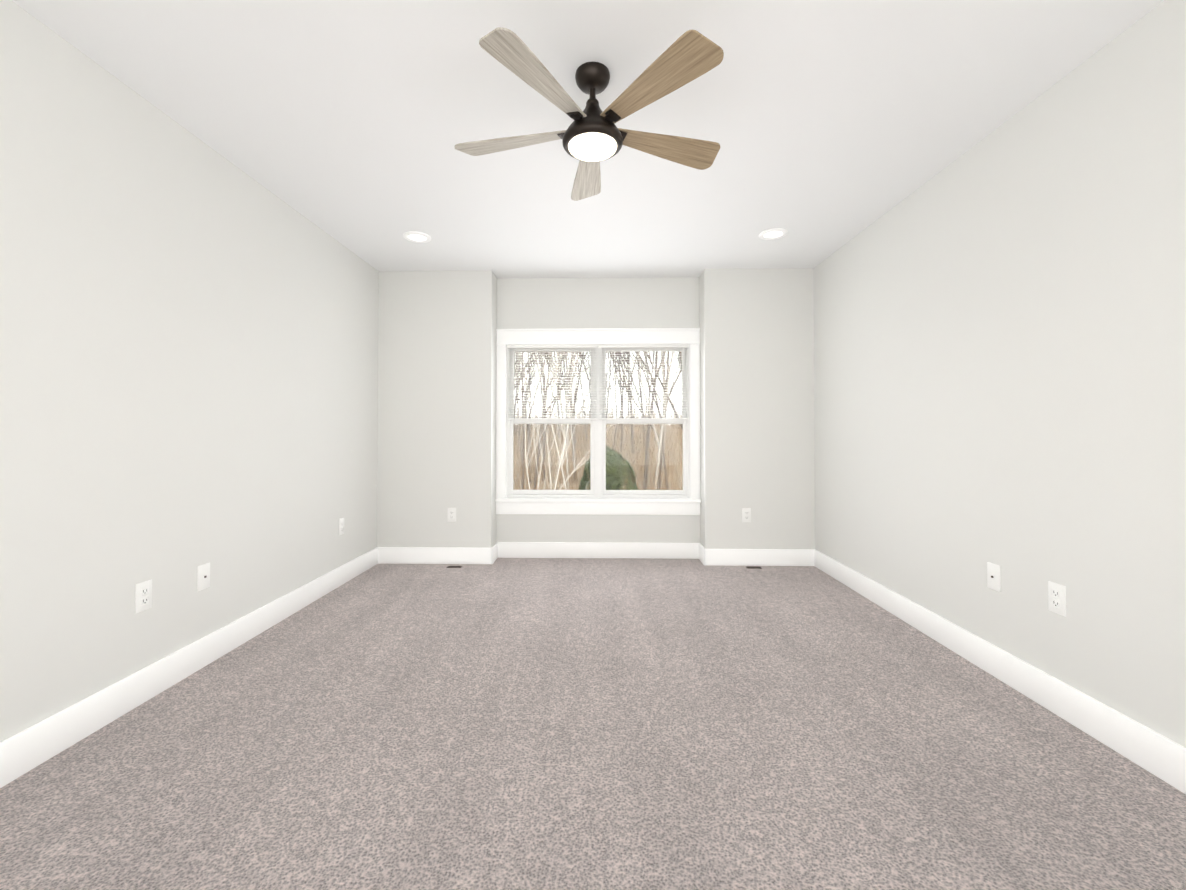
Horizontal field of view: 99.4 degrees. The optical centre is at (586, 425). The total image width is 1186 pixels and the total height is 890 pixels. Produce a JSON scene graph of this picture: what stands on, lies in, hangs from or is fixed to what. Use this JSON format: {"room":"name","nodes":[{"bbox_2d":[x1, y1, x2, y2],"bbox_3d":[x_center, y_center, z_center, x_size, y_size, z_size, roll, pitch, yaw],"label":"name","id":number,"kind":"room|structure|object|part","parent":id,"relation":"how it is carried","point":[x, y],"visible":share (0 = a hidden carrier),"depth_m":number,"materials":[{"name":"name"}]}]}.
{"room":"empty bedroom","nodes":[
{"label":"empty bedroom","id":0,"kind":"room"},
{"bbox_2d":[0,0,378,741],"bbox_3d":[-1.858,-0.111,1.725,0.120,2.440,5.640,0,-1,1],"label":"wall","id":1,"kind":"structure","parent":0,"point":[188,352],"depth_m":2.05,"materials":[{"name":"white paint"}]},
{"bbox_2d":[135,579,151,613],"bbox_3d":[-1.787,0.689,2.032,0.009,0.116,0.072,0,-1,1],"label":"electrical outlet","id":2,"kind":"object","parent":1,"relation":"attached to","point":[143,596],"visible":1,"depth_m":2.03,"materials":[{"name":"white plastic"}]},
{"bbox_2d":[0,547,379,787],"bbox_3d":[-1.792,1.040,1.597,0.016,0.135,5.180,0,-1,1],"label":"baseboard","id":3,"kind":"structure","parent":1,"relation":"attached to","point":[24,751],"depth_m":2.04,"materials":[{"name":"white paint"}]},
{"bbox_2d":[197,562,209,590],"bbox_3d":[-1.778,0.703,2.342,0.013,0.116,0.072,0,-1,1],"label":"outlet","id":4,"kind":"object","parent":1,"relation":"attached to","point":[203,576],"visible":1,"depth_m":2.34,"materials":[{"name":"white plastic"}]},
{"bbox_2d":[339,518,343,534],"bbox_3d":[-1.752,0.722,3.601,0.009,0.116,0.072,0,-1,1],"label":"electrical outlet","id":5,"kind":"object","parent":1,"relation":"attached to","point":[341,526],"visible":1,"depth_m":3.60,"materials":[{"name":"white plastic"}]},
{"bbox_2d":[377,270,496,547],"bbox_3d":[-1.263,-0.073,4.362,0.953,2.440,0.340,0,-1,1],"label":"wall","id":6,"kind":"structure","parent":0,"point":[437,359],"depth_m":4.19,"materials":[{"name":"white paint"}]},
{"bbox_2d":[380,546,495,563],"bbox_3d":[-1.245,1.077,4.167,0.939,0.135,0.016,0,-1,1],"label":"baseboard","id":7,"kind":"structure","parent":6,"relation":"attached to","point":[388,555],"depth_m":4.16,"materials":[{"name":"white paint"}]},
{"bbox_2d":[447,508,455,521],"bbox_3d":[-1.118,0.740,4.173,0.072,0.116,0.009,0,-1,1],"label":"electrical outlet","id":8,"kind":"object","parent":6,"relation":"attached to","point":[451,514],"visible":1,"depth_m":4.17,"materials":[{"name":"white plastic"}]},
{"bbox_2d":[12,0,1163,278],"bbox_3d":[0.007,-1.381,1.702,3.852,0.100,5.640,0,-1,1],"label":"ceiling","id":9,"kind":"structure","parent":0,"point":[830,126],"depth_m":2.09,"materials":[{"name":"white paint"}]},
{"bbox_2d":[403,231,430,242],"bbox_3d":[-1.170,-1.300,3.478,0.188,0.010,0.188,0,-1,1],"label":"recessed light","id":10,"kind":"object","parent":9,"relation":"in","point":[417,237],"visible":1,"depth_m":3.47,"materials":[{"name":"white paint"}]},
{"bbox_2d":[454,27,723,200],"bbox_3d":[0.007,-1.176,1.927,1.064,0.303,1.048,0,-1,1],"label":"ceiling fan","id":11,"kind":"object","parent":9,"relation":"hanging from","point":[592,136],"visible":1,"depth_m":1.80,"materials":[{"name":"brown wood"}]},
{"bbox_3d":[-0.277,-1.111,1.980,0.489,0.014,0.145,0,12,15],"label":"blade","id":12,"kind":"part","parent":11,"relation":"part of","materials":[{"name":"brown wood"}]},
{"bbox_3d":[-0.147,-1.116,1.638,0.145,0.014,0.489,15,7,33],"label":"blade","id":13,"kind":"part","parent":11,"relation":"part of","materials":[{"name":"brown wood"}]},
{"bbox_3d":[0.007,-1.108,2.209,0.145,0.014,0.489,-13,0,-3],"label":"blade","id":14,"kind":"part","parent":11,"relation":"part of","materials":[{"name":"brown wood"}]},
{"bbox_3d":[0.218,-1.116,1.656,0.145,0.014,0.489,17,-11,-37],"label":"blade","id":15,"kind":"part","parent":11,"relation":"part of","materials":[{"name":"brown wood"}]},
{"bbox_3d":[0.314,-1.111,2.009,0.489,0.014,0.145,0,-14,-21],"label":"blade","id":16,"kind":"part","parent":11,"relation":"part of","materials":[{"name":"brown wood"}]},
{"bbox_2d":[759,228,787,239],"bbox_3d":[1.270,-1.301,3.424,0.188,0.010,0.188,0,-1,1],"label":"recessed light","id":17,"kind":"object","parent":9,"relation":"in","point":[773,234],"visible":1,"depth_m":3.42,"materials":[{"name":"white paint"}]},
{"bbox_2d":[0,558,1185,889],"bbox_3d":[0.007,1.159,1.666,3.852,0.100,5.640,0,-1,1],"label":"floor","id":18,"kind":"structure","parent":0,"point":[586,724],"depth_m":1.66,"materials":[{"name":"carpet"}]},
{"bbox_2d":[746,566,761,568],"bbox_3d":[1.344,1.139,4.041,0.115,0.008,0.045,0,-1,1],"label":"floor air vent","id":19,"kind":"object","parent":18,"relation":"on","point":[753,567],"visible":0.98,"depth_m":4.03,"materials":[{"name":"brown"}]},
{"bbox_2d":[496,277,699,542],"bbox_3d":[0.099,-0.071,4.442,1.767,2.440,0.120,0,-1,1],"label":"wall","id":20,"kind":"structure","parent":0,"point":[565,303],"depth_m":4.39,"materials":[{"name":"white paint"}]},
{"bbox_2d":[493,542,701,559],"bbox_3d":[0.098,1.080,4.358,1.767,0.135,0.016,0,-1,1],"label":"baseboard","id":21,"kind":"structure","parent":20,"relation":"attached to","point":[503,549],"depth_m":4.35,"materials":[{"name":"white paint"}]},
{"bbox_2d":[495,328,700,514],"bbox_3d":[0.098,-0.036,4.410,1.765,1.612,0.177,0,-1,1],"label":"double-hung window","id":22,"kind":"structure","parent":20,"relation":"in","point":[598,498],"depth_m":4.39,"materials":[{"name":"white paint"}]},
{"bbox_2d":[699,268,814,548],"bbox_3d":[1.425,-0.073,4.303,0.892,2.440,0.340,0,-1,1],"label":"wall","id":23,"kind":"structure","parent":0,"point":[757,435],"depth_m":4.13,"materials":[{"name":"white paint"}]},
{"bbox_2d":[742,508,750,521],"bbox_3d":[1.311,0.734,4.119,0.072,0.116,0.009,0,-1,1],"label":"electrical outlet","id":24,"kind":"object","parent":23,"relation":"attached to","point":[746,514],"visible":1,"depth_m":4.12,"materials":[{"name":"white plastic"}]},
{"bbox_2d":[700,546,811,565],"bbox_3d":[1.393,1.076,4.109,0.866,0.135,0.016,0,-1,1],"label":"baseboard","id":25,"kind":"structure","parent":23,"relation":"attached to","point":[709,557],"depth_m":4.10,"materials":[{"name":"white paint"}]},
{"bbox_2d":[813,0,1185,747],"bbox_3d":[1.873,-0.112,1.643,0.120,2.440,5.640,0,-1,1],"label":"wall","id":26,"kind":"structure","parent":0,"point":[1001,346],"depth_m":2.02,"materials":[{"name":"white paint"}]},
{"bbox_2d":[987,562,1000,591],"bbox_3d":[1.820,0.677,2.253,0.013,0.116,0.072,0,-1,1],"label":"outlet","id":27,"kind":"object","parent":26,"relation":"attached to","point":[993,576],"visible":1,"depth_m":2.25,"materials":[{"name":"white plastic"}]},
{"bbox_2d":[812,549,1185,793],"bbox_3d":[1.803,1.039,1.518,0.016,0.135,5.180,0,-1,1],"label":"baseboard","id":28,"kind":"structure","parent":26,"relation":"attached to","point":[1160,756],"depth_m":2.00,"materials":[{"name":"white paint"}]},
{"bbox_2d":[1048,581,1065,616],"bbox_3d":[1.815,0.668,1.943,0.009,0.116,0.072,0,-1,1],"label":"electrical outlet","id":29,"kind":"object","parent":26,"relation":"attached to","point":[1056,598],"visible":1,"depth_m":1.94,"materials":[{"name":"white plastic"}]},
{"label":"outside","id":30,"kind":"structure","parent":0,"visible":0},
{"bbox_2d":[513,424,682,489],"bbox_3d":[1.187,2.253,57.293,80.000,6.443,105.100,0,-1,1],"label":"fence","id":31,"kind":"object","parent":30,"point":[678,448],"depth_m":29.36,"materials":[{"name":"wood"}]},
{"bbox_2d":[513,351,682,489],"bbox_3d":[0.872,-9.305,45.948,47.433,27.756,76.824,0,-1,1],"label":"trees","id":32,"kind":"object","parent":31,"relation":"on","point":[618,472],"depth_m":21.16,"materials":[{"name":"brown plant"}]}
]}

